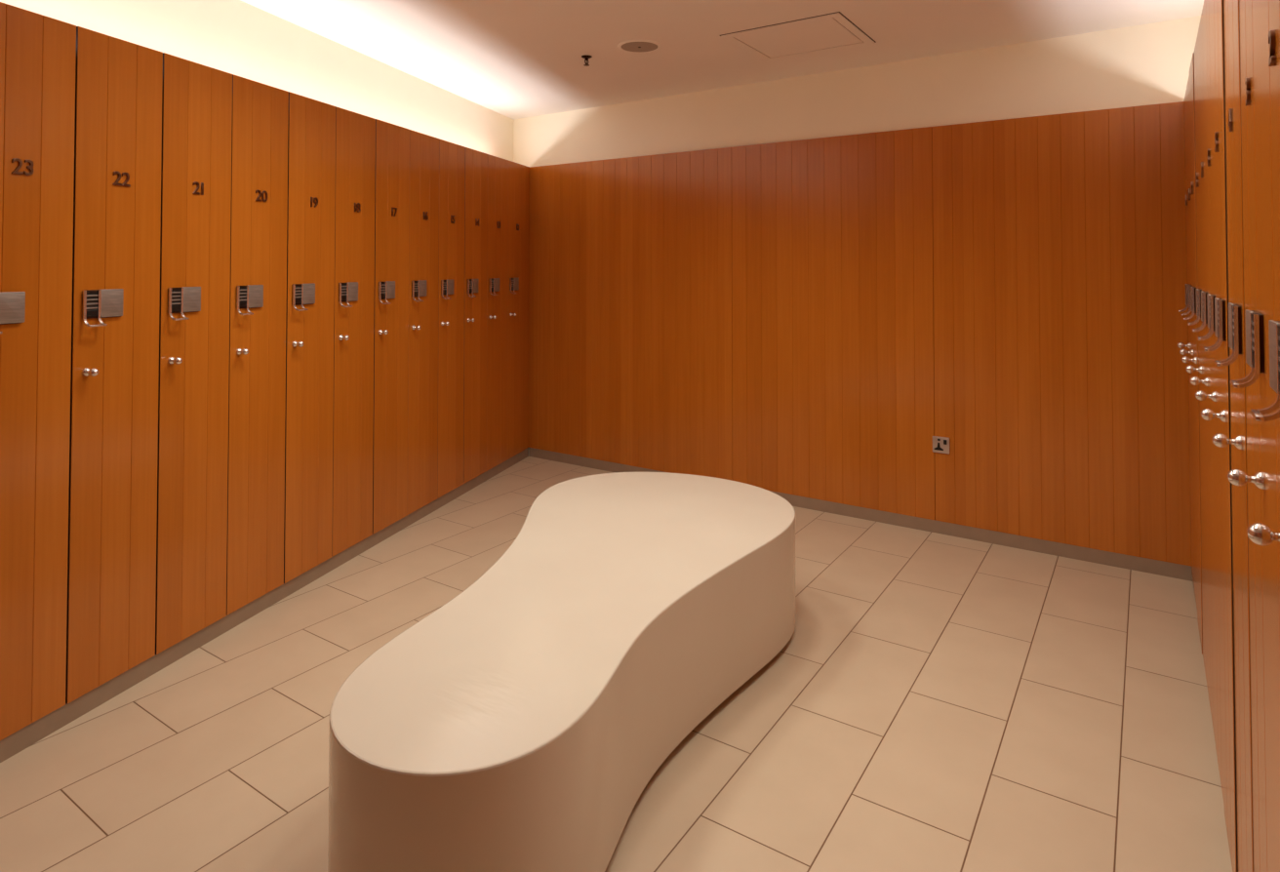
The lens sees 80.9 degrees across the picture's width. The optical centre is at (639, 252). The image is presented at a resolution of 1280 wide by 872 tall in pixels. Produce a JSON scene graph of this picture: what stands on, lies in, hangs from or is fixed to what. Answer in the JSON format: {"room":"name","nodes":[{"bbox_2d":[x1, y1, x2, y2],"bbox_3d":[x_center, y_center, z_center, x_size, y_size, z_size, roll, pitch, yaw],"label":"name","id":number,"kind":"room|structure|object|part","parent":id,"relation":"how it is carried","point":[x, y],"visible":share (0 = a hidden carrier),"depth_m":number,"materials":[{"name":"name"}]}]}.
{"room":"changing room","nodes":[
{"label":"changing room","id":0,"kind":"room"},
{"bbox_2d":[0,0,513,161],"bbox_3d":[-1.970,0.200,3.049,0.596,2.628,6.357,0,-1,16],"label":"wall","id":1,"kind":"structure","parent":0,"point":[240,38],"depth_m":3.56,"materials":[{"name":"beige paint"}]},
{"bbox_2d":[0,1,76,740],"bbox_3d":[-2.079,0.349,2.310,0.546,2.164,0.311,0,-1,16],"label":"locker","id":2,"kind":"object","parent":1,"relation":"attached to","point":[38,52],"visible":1,"depth_m":2.29,"materials":[{"name":"brown wood"}]},
{"bbox_3d":[-1.862,0.164,2.217,0.005,0.092,0.081,0,-1,16],"label":"plate","id":3,"kind":"part","parent":2,"relation":"part of","materials":[{"name":"silver metal"}]},
{"bbox_2d":[65,26,162,703],"bbox_3d":[-1.991,0.355,2.612,0.546,2.164,0.311,0,-1,16],"label":"locker","id":4,"kind":"object","parent":1,"relation":"attached to","point":[113,432],"visible":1,"depth_m":2.53,"materials":[{"name":"brown wood"}]},
{"bbox_3d":[-1.781,0.390,2.436,0.046,0.028,0.028,0,-1,16],"label":"knob","id":5,"kind":"part","parent":4,"relation":"part of","materials":[{"name":"silver metal"}]},
{"bbox_3d":[-1.780,0.183,2.450,0.033,0.117,0.057,0,-1,16],"label":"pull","id":6,"kind":"part","parent":4,"relation":"part of","materials":[{"name":"silver metal"}]},
{"bbox_3d":[-1.774,0.171,2.519,0.005,0.092,0.081,0,-1,16],"label":"plate","id":7,"kind":"part","parent":4,"relation":"part of","materials":[{"name":"silver metal"}]},
{"bbox_2d":[155,52,232,654],"bbox_3d":[-1.904,0.361,2.915,0.546,2.164,0.311,0,-1,16],"label":"locker","id":8,"kind":"object","parent":1,"relation":"attached to","point":[192,453],"visible":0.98,"depth_m":2.84,"materials":[{"name":"brown wood"}]},
{"bbox_3d":[-1.694,0.397,2.738,0.046,0.028,0.028,0,-1,16],"label":"knob","id":9,"kind":"part","parent":8,"relation":"part of","materials":[{"name":"silver metal"}]},
{"bbox_3d":[-1.692,0.190,2.752,0.033,0.117,0.057,0,-1,16],"label":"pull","id":10,"kind":"part","parent":8,"relation":"part of","materials":[{"name":"silver metal"}]},
{"bbox_3d":[-1.687,0.177,2.821,0.005,0.092,0.081,0,-1,16],"label":"plate","id":11,"kind":"part","parent":8,"relation":"part of","materials":[{"name":"silver metal"}]},
{"bbox_2d":[226,74,288,615],"bbox_3d":[-1.819,0.368,3.218,0.546,2.164,0.311,0,-1,16],"label":"locker","id":12,"kind":"object","parent":1,"relation":"attached to","point":[259,215],"visible":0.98,"depth_m":3.14,"materials":[{"name":"brown wood"}]},
{"bbox_3d":[-1.609,0.403,3.041,0.046,0.028,0.028,0,-1,16],"label":"knob","id":13,"kind":"part","parent":12,"relation":"part of","materials":[{"name":"silver metal"}]},
{"bbox_3d":[-1.607,0.196,3.055,0.033,0.117,0.057,0,-1,16],"label":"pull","id":14,"kind":"part","parent":12,"relation":"part of","materials":[{"name":"silver metal"}]},
{"bbox_3d":[-1.602,0.183,3.124,0.005,0.092,0.081,0,-1,16],"label":"plate","id":15,"kind":"part","parent":12,"relation":"part of","materials":[{"name":"silver metal"}]},
{"bbox_2d":[0,447,528,762],"bbox_3d":[-1.707,1.476,2.832,0.026,0.067,6.131,0,-1,16],"label":"baseboard","id":16,"kind":"structure","parent":1,"relation":"attached to","point":[47,725],"depth_m":2.88,"materials":[{"name":"grey stone"}]},
{"bbox_2d":[283,91,335,583],"bbox_3d":[-1.731,0.374,3.520,0.546,2.164,0.311,0,-1,16],"label":"locker","id":17,"kind":"object","parent":1,"relation":"attached to","point":[311,126],"visible":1,"depth_m":3.44,"materials":[{"name":"brown wood"}]},
{"bbox_3d":[-1.521,0.409,3.344,0.046,0.028,0.028,0,-1,16],"label":"knob","id":18,"kind":"part","parent":17,"relation":"part of","materials":[{"name":"silver metal"}]},
{"bbox_3d":[-1.520,0.203,3.358,0.033,0.117,0.057,0,-1,16],"label":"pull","id":19,"kind":"part","parent":17,"relation":"part of","materials":[{"name":"silver metal"}]},
{"bbox_3d":[-1.514,0.190,3.427,0.005,0.092,0.081,0,-1,16],"label":"plate","id":20,"kind":"part","parent":17,"relation":"part of","materials":[{"name":"silver metal"}]},
{"bbox_2d":[331,106,375,557],"bbox_3d":[-1.646,0.381,3.823,0.546,2.164,0.311,0,-1,16],"label":"locker","id":21,"kind":"object","parent":1,"relation":"attached to","point":[355,133],"visible":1,"depth_m":3.75,"materials":[{"name":"brown wood"}]},
{"bbox_3d":[-1.436,0.416,3.647,0.046,0.028,0.028,0,-1,16],"label":"knob","id":22,"kind":"part","parent":21,"relation":"part of","materials":[{"name":"silver metal"}]},
{"bbox_3d":[-1.435,0.209,3.661,0.033,0.117,0.057,0,-1,16],"label":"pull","id":23,"kind":"part","parent":21,"relation":"part of","materials":[{"name":"silver metal"}]},
{"bbox_3d":[-1.429,0.196,3.730,0.005,0.092,0.081,0,-1,16],"label":"plate","id":24,"kind":"part","parent":21,"relation":"part of","materials":[{"name":"silver metal"}]},
{"bbox_2d":[372,119,409,534],"bbox_3d":[-1.559,0.387,4.126,0.546,2.164,0.311,0,-1,16],"label":"locker","id":25,"kind":"object","parent":1,"relation":"attached to","point":[392,141],"visible":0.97,"depth_m":4.05,"materials":[{"name":"brown wood"}]},
{"bbox_3d":[-1.349,0.422,3.949,0.046,0.028,0.028,0,-1,16],"label":"knob","id":26,"kind":"part","parent":25,"relation":"part of","materials":[{"name":"silver metal"}]},
{"bbox_3d":[-1.347,0.215,3.963,0.033,0.117,0.057,0,-1,16],"label":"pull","id":27,"kind":"part","parent":25,"relation":"part of","materials":[{"name":"silver metal"}]},
{"bbox_3d":[-1.342,0.202,4.032,0.005,0.092,0.081,0,-1,16],"label":"plate","id":28,"kind":"part","parent":25,"relation":"part of","materials":[{"name":"silver metal"}]},
{"bbox_2d":[407,129,439,515],"bbox_3d":[-1.475,0.393,4.429,0.546,2.164,0.311,0,-1,16],"label":"locker","id":29,"kind":"object","parent":1,"relation":"attached to","point":[423,239],"visible":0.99,"depth_m":4.36,"materials":[{"name":"brown wood"}]},
{"bbox_3d":[-1.264,0.428,4.252,0.046,0.028,0.028,0,-1,16],"label":"knob","id":30,"kind":"part","parent":29,"relation":"part of","materials":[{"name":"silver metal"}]},
{"bbox_3d":[-1.263,0.222,4.266,0.033,0.117,0.057,0,-1,16],"label":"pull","id":31,"kind":"part","parent":29,"relation":"part of","materials":[{"name":"silver metal"}]},
{"bbox_3d":[-1.258,0.209,4.335,0.005,0.092,0.081,0,-1,16],"label":"plate","id":32,"kind":"part","parent":29,"relation":"part of","materials":[{"name":"silver metal"}]},
{"bbox_2d":[437,138,465,498],"bbox_3d":[-1.389,0.400,4.732,0.546,2.164,0.311,0,-1,16],"label":"locker","id":33,"kind":"object","parent":1,"relation":"attached to","point":[452,156],"visible":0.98,"depth_m":4.66,"materials":[{"name":"brown wood"}]},
{"bbox_3d":[-1.177,0.228,4.569,0.033,0.117,0.057,0,-1,16],"label":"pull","id":34,"kind":"part","parent":33,"relation":"part of","materials":[{"name":"silver metal"}]},
{"bbox_3d":[-1.173,0.215,4.638,0.005,0.092,0.081,0,-1,16],"label":"plate","id":35,"kind":"part","parent":33,"relation":"part of","materials":[{"name":"silver metal"}]},
{"bbox_2d":[463,147,487,483],"bbox_3d":[-1.303,0.406,5.034,0.546,2.164,0.311,0,-1,16],"label":"locker","id":36,"kind":"object","parent":1,"relation":"attached to","point":[476,162],"visible":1,"depth_m":4.96,"materials":[{"name":"brown wood"}]},
{"bbox_3d":[-1.091,0.234,4.872,0.033,0.117,0.057,0,-1,16],"label":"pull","id":37,"kind":"part","parent":36,"relation":"part of","materials":[{"name":"silver metal"}]},
{"bbox_3d":[-1.086,0.222,4.941,0.005,0.092,0.081,0,-1,16],"label":"plate","id":38,"kind":"part","parent":36,"relation":"part of","materials":[{"name":"silver metal"}]},
{"bbox_2d":[486,154,508,471],"bbox_3d":[-1.218,0.412,5.338,0.546,2.164,0.311,0,-1,16],"label":"locker","id":39,"kind":"object","parent":1,"relation":"attached to","point":[498,168],"visible":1,"depth_m":5.27,"materials":[{"name":"brown wood"}]},
{"bbox_3d":[-1.006,0.241,5.175,0.033,0.117,0.057,0,-1,16],"label":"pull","id":40,"kind":"part","parent":39,"relation":"part of","materials":[{"name":"silver metal"}]},
{"bbox_3d":[-1.001,0.228,5.244,0.005,0.092,0.081,0,-1,16],"label":"plate","id":41,"kind":"part","parent":39,"relation":"part of","materials":[{"name":"silver metal"}]},
{"bbox_2d":[507,160,525,459],"bbox_3d":[-1.133,0.419,5.641,0.546,2.164,0.311,0,-1,16],"label":"locker","id":42,"kind":"object","parent":1,"relation":"attached to","point":[516,244],"visible":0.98,"depth_m":5.57,"materials":[{"name":"brown wood"}]},
{"bbox_3d":[-0.921,0.247,5.478,0.033,0.117,0.057,0,-1,16],"label":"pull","id":43,"kind":"part","parent":42,"relation":"part of","materials":[{"name":"silver metal"}]},
{"bbox_3d":[-0.916,0.234,5.547,0.005,0.092,0.081,0,-1,16],"label":"plate","id":44,"kind":"part","parent":42,"relation":"part of","materials":[{"name":"silver metal"}]},
{"bbox_2d":[524,165,529,449],"bbox_3d":[-0.875,0.421,5.769,0.020,2.164,0.068,0,-1,16],"label":"trim","id":45,"kind":"structure","parent":1,"relation":"attached to","point":[527,168],"depth_m":5.77,"materials":[{"name":"brown wood"}]},
{"bbox_2d":[0,455,1232,871],"bbox_3d":[-0.850,1.548,2.263,5.520,0.100,6.050,-1,-1,34],"label":"floor","id":46,"kind":"structure","parent":0,"point":[933,701],"depth_m":2.32,"materials":[{"name":"beige tile"}]},
{"bbox_2d":[327,472,796,871],"bbox_3d":[-0.023,1.271,2.511,1.091,0.464,2.224,0,-1,11],"label":"bench","id":47,"kind":"object","parent":46,"relation":"on","point":[521,724],"visible":1,"depth_m":1.92,"materials":[{"name":"cream solid surface"}]},
{"bbox_2d":[240,0,1203,119],"bbox_3d":[-0.850,-1.179,2.321,5.520,0.100,6.050,-1,-1,34],"label":"ceiling","id":48,"kind":"structure","parent":0,"point":[513,60],"depth_m":3.74,"materials":[{"name":"white paint"}]},
{"bbox_2d":[581,54,592,66],"bbox_3d":[-0.298,-1.066,4.179,0.060,0.049,0.060,-1,-1,34],"label":"sprinkler","id":49,"kind":"object","parent":48,"relation":"attached to","point":[585,57],"visible":1,"depth_m":4.17,"materials":[{"name":"metal"}]},
{"bbox_2d":[617,40,661,53],"bbox_3d":[-0.003,-1.091,3.986,0.234,0.007,0.234,-1,-1,34],"label":"ceiling speaker","id":50,"kind":"object","parent":48,"relation":"attached to","point":[630,46],"visible":1,"depth_m":3.97,"materials":[{"name":"white paint"}]},
{"bbox_2d":[621,41,657,52],"bbox_3d":[-0.003,-1.092,3.986,0.197,0.005,0.197,-1,-1,34],"label":"grille","id":51,"kind":"object","parent":50,"relation":"attached to","point":[628,47],"depth_m":3.99,"materials":[{"name":"brown metal"}]},
{"bbox_2d":[720,11,876,61],"bbox_3d":[0.817,-1.094,3.854,0.622,0.006,0.562,-1,-1,34],"label":"ceiling hatch","id":52,"kind":"object","parent":48,"relation":"attached to","point":[831,31],"visible":1,"depth_m":3.82,"materials":[{"name":"white paint"}]},
{"bbox_3d":[0.817,-1.094,3.854,0.516,0.004,0.456,-1,-1,34],"label":"door","id":53,"kind":"part","parent":52,"relation":"part of","materials":[{"name":"white paint"}]},
{"bbox_2d":[513,15,1200,455],"bbox_3d":[0.816,0.236,4.756,5.520,2.628,0.100,-1,-1,34],"label":"wall","id":54,"kind":"structure","parent":0,"point":[1149,63],"depth_m":4.28,"materials":[{"name":"beige paint"}]},
{"bbox_2d":[528,147,732,480],"bbox_3d":[-0.132,0.412,5.322,1.756,2.164,0.016,-1,-1,34],"label":"wall panel","id":55,"kind":"object","parent":54,"relation":"attached to","point":[630,307],"visible":0.91,"depth_m":5.25,"materials":[{"name":"brown wood"}]},
{"bbox_2d":[731,126,935,519],"bbox_3d":[1.108,0.394,4.483,1.235,2.164,0.016,-1,-1,34],"label":"wall panel","id":56,"kind":"object","parent":54,"relation":"attached to","point":[832,248],"visible":0.92,"depth_m":4.43,"materials":[{"name":"brown wood"}]},
{"bbox_2d":[529,447,1192,581],"bbox_3d":[0.856,1.514,4.630,4.112,0.067,0.015,-1,-1,34],"label":"baseboard","id":57,"kind":"structure","parent":54,"relation":"attached to","point":[1166,569],"depth_m":4.03,"materials":[{"name":"grey stone"}]},
{"bbox_2d":[931,101,1191,566],"bbox_3d":[2.093,0.380,3.817,1.138,2.164,0.016,-1,-1,34],"label":"wall panel","id":58,"kind":"object","parent":54,"relation":"attached to","point":[1060,244],"visible":0.93,"depth_m":3.77,"materials":[{"name":"brown wood"}]},
{"bbox_2d":[932,436,949,453],"bbox_3d":[1.641,1.052,4.091,0.086,0.086,0.014,-1,-1,34],"label":"wall socket","id":59,"kind":"object","parent":58,"relation":"attached to","point":[940,444],"visible":1,"depth_m":4.09,"materials":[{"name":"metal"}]},
{"bbox_3d":[1.189,0.155,0.913,0.596,2.628,5.850,-1,-1,34],"label":"wall","id":60,"kind":"structure","parent":0,"visible":0},
{"bbox_2d":[1176,90,1194,587],"bbox_3d":[2.640,0.368,3.224,0.546,2.164,0.309,-1,-1,34],"label":"locker","id":61,"kind":"object","parent":60,"relation":"attached to","point":[1180,344],"visible":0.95,"depth_m":3.34,"materials":[{"name":"brown wood"}]},
{"bbox_3d":[2.377,0.201,3.283,0.033,0.117,0.057,-1,-1,34],"label":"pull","id":62,"kind":"part","parent":61,"relation":"part of","materials":[{"name":"silver metal"}]},
{"bbox_3d":[2.377,0.408,3.281,0.046,0.028,0.028,-1,-1,34],"label":"knob","id":63,"kind":"part","parent":61,"relation":"part of","materials":[{"name":"silver metal"}]},
{"bbox_3d":[2.460,0.370,3.346,0.020,2.164,0.309,-1,-1,34],"label":"door","id":64,"kind":"part","parent":61,"relation":"part of","materials":[{"name":"brown wood"}]},
{"bbox_2d":[1183,110,1191,560],"bbox_3d":[2.554,0.373,3.484,0.020,2.164,0.018,-1,-1,34],"label":"trim","id":65,"kind":"structure","parent":60,"relation":"attached to","point":[1183,110],"depth_m":3.49,"materials":[{"name":"brown wood"}]},
{"bbox_2d":[1179,76,1197,608],"bbox_3d":[2.464,0.362,2.966,0.546,2.164,0.309,-1,-1,34],"label":"locker","id":66,"kind":"object","parent":60,"relation":"attached to","point":[1182,351],"visible":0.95,"depth_m":3.10,"materials":[{"name":"brown wood"}]},
{"bbox_3d":[2.200,0.196,3.024,0.033,0.117,0.057,-1,-1,34],"label":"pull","id":67,"kind":"part","parent":66,"relation":"part of","materials":[{"name":"silver metal"}]},
{"bbox_3d":[2.201,0.403,3.023,0.046,0.028,0.028,-1,-1,34],"label":"knob","id":68,"kind":"part","parent":66,"relation":"part of","materials":[{"name":"silver metal"}]},
{"bbox_3d":[2.284,0.365,3.087,0.020,2.164,0.309,-1,-1,34],"label":"door","id":69,"kind":"part","parent":66,"relation":"part of","materials":[{"name":"brown wood"}]},
{"bbox_2d":[1181,53,1202,654],"bbox_3d":[2.286,0.357,2.708,0.546,2.164,0.309,-1,-1,34],"label":"locker","id":70,"kind":"object","parent":60,"relation":"attached to","point":[1184,359],"visible":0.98,"depth_m":2.79,"materials":[{"name":"brown wood"}]},
{"bbox_3d":[2.022,0.190,2.767,0.033,0.117,0.057,-1,-1,34],"label":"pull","id":71,"kind":"part","parent":70,"relation":"part of","materials":[{"name":"silver metal"}]},
{"bbox_3d":[2.023,0.397,2.765,0.046,0.028,0.028,-1,-1,34],"label":"knob","id":72,"kind":"part","parent":70,"relation":"part of","materials":[{"name":"silver metal"}]},
{"bbox_3d":[2.106,0.360,2.829,0.020,2.164,0.309,-1,-1,34],"label":"door","id":73,"kind":"part","parent":70,"relation":"part of","materials":[{"name":"brown wood"}]},
{"bbox_2d":[1185,33,1208,692],"bbox_3d":[2.112,0.352,2.448,0.546,2.164,0.309,-1,-1,34],"label":"locker","id":74,"kind":"object","parent":60,"relation":"attached to","point":[1189,369],"visible":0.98,"depth_m":2.56,"materials":[{"name":"brown wood"}]},
{"bbox_3d":[1.849,0.185,2.506,0.033,0.117,0.057,-1,-1,34],"label":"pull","id":75,"kind":"part","parent":74,"relation":"part of","materials":[{"name":"silver metal"}]},
{"bbox_3d":[1.850,0.392,2.505,0.046,0.028,0.028,-1,-1,34],"label":"knob","id":76,"kind":"part","parent":74,"relation":"part of","materials":[{"name":"silver metal"}]},
{"bbox_3d":[1.898,0.171,2.555,0.005,0.092,0.081,-1,-1,34],"label":"plate","id":77,"kind":"part","parent":74,"relation":"part of","materials":[{"name":"silver metal"}]},
{"bbox_3d":[1.933,0.354,2.569,0.020,2.164,0.309,-1,-1,34],"label":"door","id":78,"kind":"part","parent":74,"relation":"part of","materials":[{"name":"brown wood"}]},
{"bbox_2d":[1189,4,1215,741],"bbox_3d":[1.937,0.346,2.189,0.546,2.164,0.309,-1,-1,34],"label":"locker","id":79,"kind":"object","parent":60,"relation":"attached to","point":[1194,380],"visible":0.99,"depth_m":2.29,"materials":[{"name":"brown wood"}]},
{"bbox_3d":[1.673,0.179,2.247,0.033,0.117,0.057,-1,-1,34],"label":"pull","id":80,"kind":"part","parent":79,"relation":"part of","materials":[{"name":"silver metal"}]},
{"bbox_3d":[1.674,0.386,2.246,0.046,0.028,0.028,-1,-1,34],"label":"knob","id":81,"kind":"part","parent":79,"relation":"part of","materials":[{"name":"silver metal"}]},
{"bbox_3d":[1.722,0.166,2.296,0.005,0.092,0.081,-1,-1,34],"label":"plate","id":82,"kind":"part","parent":79,"relation":"part of","materials":[{"name":"silver metal"}]},
{"bbox_3d":[1.757,0.349,2.310,0.020,2.164,0.309,-1,-1,34],"label":"door","id":83,"kind":"part","parent":79,"relation":"part of","materials":[{"name":"brown wood"}]},
{"bbox_2d":[1195,0,1224,804],"bbox_3d":[1.761,0.341,1.930,0.546,2.164,0.309,-1,-1,34],"label":"locker","id":84,"kind":"object","parent":60,"relation":"attached to","point":[1200,395],"visible":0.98,"depth_m":2.05,"materials":[{"name":"brown wood"}]},
{"bbox_3d":[1.497,0.174,1.988,0.033,0.117,0.057,-1,-1,34],"label":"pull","id":85,"kind":"part","parent":84,"relation":"part of","materials":[{"name":"silver metal"}]},
{"bbox_3d":[1.498,0.381,1.987,0.046,0.028,0.028,-1,-1,34],"label":"knob","id":86,"kind":"part","parent":84,"relation":"part of","materials":[{"name":"silver metal"}]},
{"bbox_3d":[1.547,0.160,2.037,0.005,0.092,0.081,-1,-1,34],"label":"plate","id":87,"kind":"part","parent":84,"relation":"part of","materials":[{"name":"silver metal"}]},
{"bbox_2d":[1200,0,1238,871],"bbox_3d":[1.584,0.335,1.672,0.546,2.164,0.309,-1,-1,34],"label":"locker","id":88,"kind":"object","parent":60,"relation":"attached to","point":[1221,346],"visible":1,"depth_m":1.75,"materials":[{"name":"brown wood"}]},
{"bbox_3d":[1.320,0.168,1.730,0.033,0.117,0.057,-1,-1,34],"label":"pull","id":89,"kind":"part","parent":88,"relation":"part of","materials":[{"name":"silver metal"}]},
{"bbox_3d":[1.321,0.375,1.729,0.046,0.028,0.028,-1,-1,34],"label":"knob","id":90,"kind":"part","parent":88,"relation":"part of","materials":[{"name":"silver metal"}]},
{"bbox_3d":[1.370,0.155,1.779,0.005,0.092,0.081,-1,-1,34],"label":"plate","id":91,"kind":"part","parent":88,"relation":"part of","materials":[{"name":"silver metal"}]},
{"bbox_2d":[1212,0,1253,871],"bbox_3d":[1.411,0.330,1.411,0.546,2.164,0.309,-1,-1,34],"label":"locker","id":92,"kind":"object","parent":60,"relation":"attached to","point":[1231,26],"visible":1,"depth_m":1.50,"materials":[{"name":"brown wood"}]},
{"bbox_3d":[1.148,0.163,1.469,0.033,0.117,0.057,-1,-1,34],"label":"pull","id":93,"kind":"part","parent":92,"relation":"part of","materials":[{"name":"silver metal"}]},
{"bbox_3d":[1.149,0.370,1.468,0.046,0.028,0.028,-1,-1,34],"label":"knob","id":94,"kind":"part","parent":92,"relation":"part of","materials":[{"name":"silver metal"}]},
{"bbox_3d":[1.197,0.149,1.518,0.005,0.092,0.081,-1,-1,34],"label":"plate","id":95,"kind":"part","parent":92,"relation":"part of","materials":[{"name":"silver metal"}]},
{"bbox_2d":[1227,0,1274,871],"bbox_3d":[1.237,0.324,1.150,0.546,2.164,0.309,-1,-1,34],"label":"locker","id":96,"kind":"object","parent":60,"relation":"attached to","point":[1255,380],"visible":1,"depth_m":1.26,"materials":[{"name":"brown wood"}]},
{"bbox_3d":[0.974,0.157,1.209,0.033,0.117,0.057,-1,-1,34],"label":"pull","id":97,"kind":"part","parent":96,"relation":"part of","materials":[{"name":"silver metal"}]},
{"bbox_3d":[0.975,0.364,1.208,0.046,0.028,0.028,-1,-1,34],"label":"knob","id":98,"kind":"part","parent":96,"relation":"part of","materials":[{"name":"silver metal"}]},
{"bbox_3d":[1.023,0.144,1.257,0.005,0.092,0.081,-1,-1,34],"label":"plate","id":99,"kind":"part","parent":96,"relation":"part of","materials":[{"name":"silver metal"}]},
{"bbox_2d":[1246,0,1279,871],"bbox_3d":[1.061,0.319,0.892,0.546,2.164,0.309,-1,-1,34],"label":"locker","id":100,"kind":"object","parent":60,"relation":"attached to","point":[1259,534],"visible":1,"depth_m":1.08,"materials":[{"name":"brown wood"}]},
{"bbox_3d":[0.798,0.359,0.949,0.046,0.028,0.028,-1,-1,34],"label":"knob","id":101,"kind":"part","parent":100,"relation":"part of","materials":[{"name":"silver metal"}]},
{"bbox_3d":[0.797,0.152,0.951,0.033,0.117,0.057,-1,-1,34],"label":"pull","id":102,"kind":"part","parent":100,"relation":"part of","materials":[{"name":"silver metal"}]},
{"bbox_3d":[0.881,0.321,1.014,0.020,2.164,0.309,-1,-1,34],"label":"door","id":103,"kind":"part","parent":100,"relation":"part of","materials":[{"name":"brown wood"}]},
{"bbox_3d":[0.847,0.139,0.999,0.005,0.092,0.081,-1,-1,34],"label":"plate","id":104,"kind":"part","parent":100,"relation":"part of","materials":[{"name":"silver metal"}]}
]}

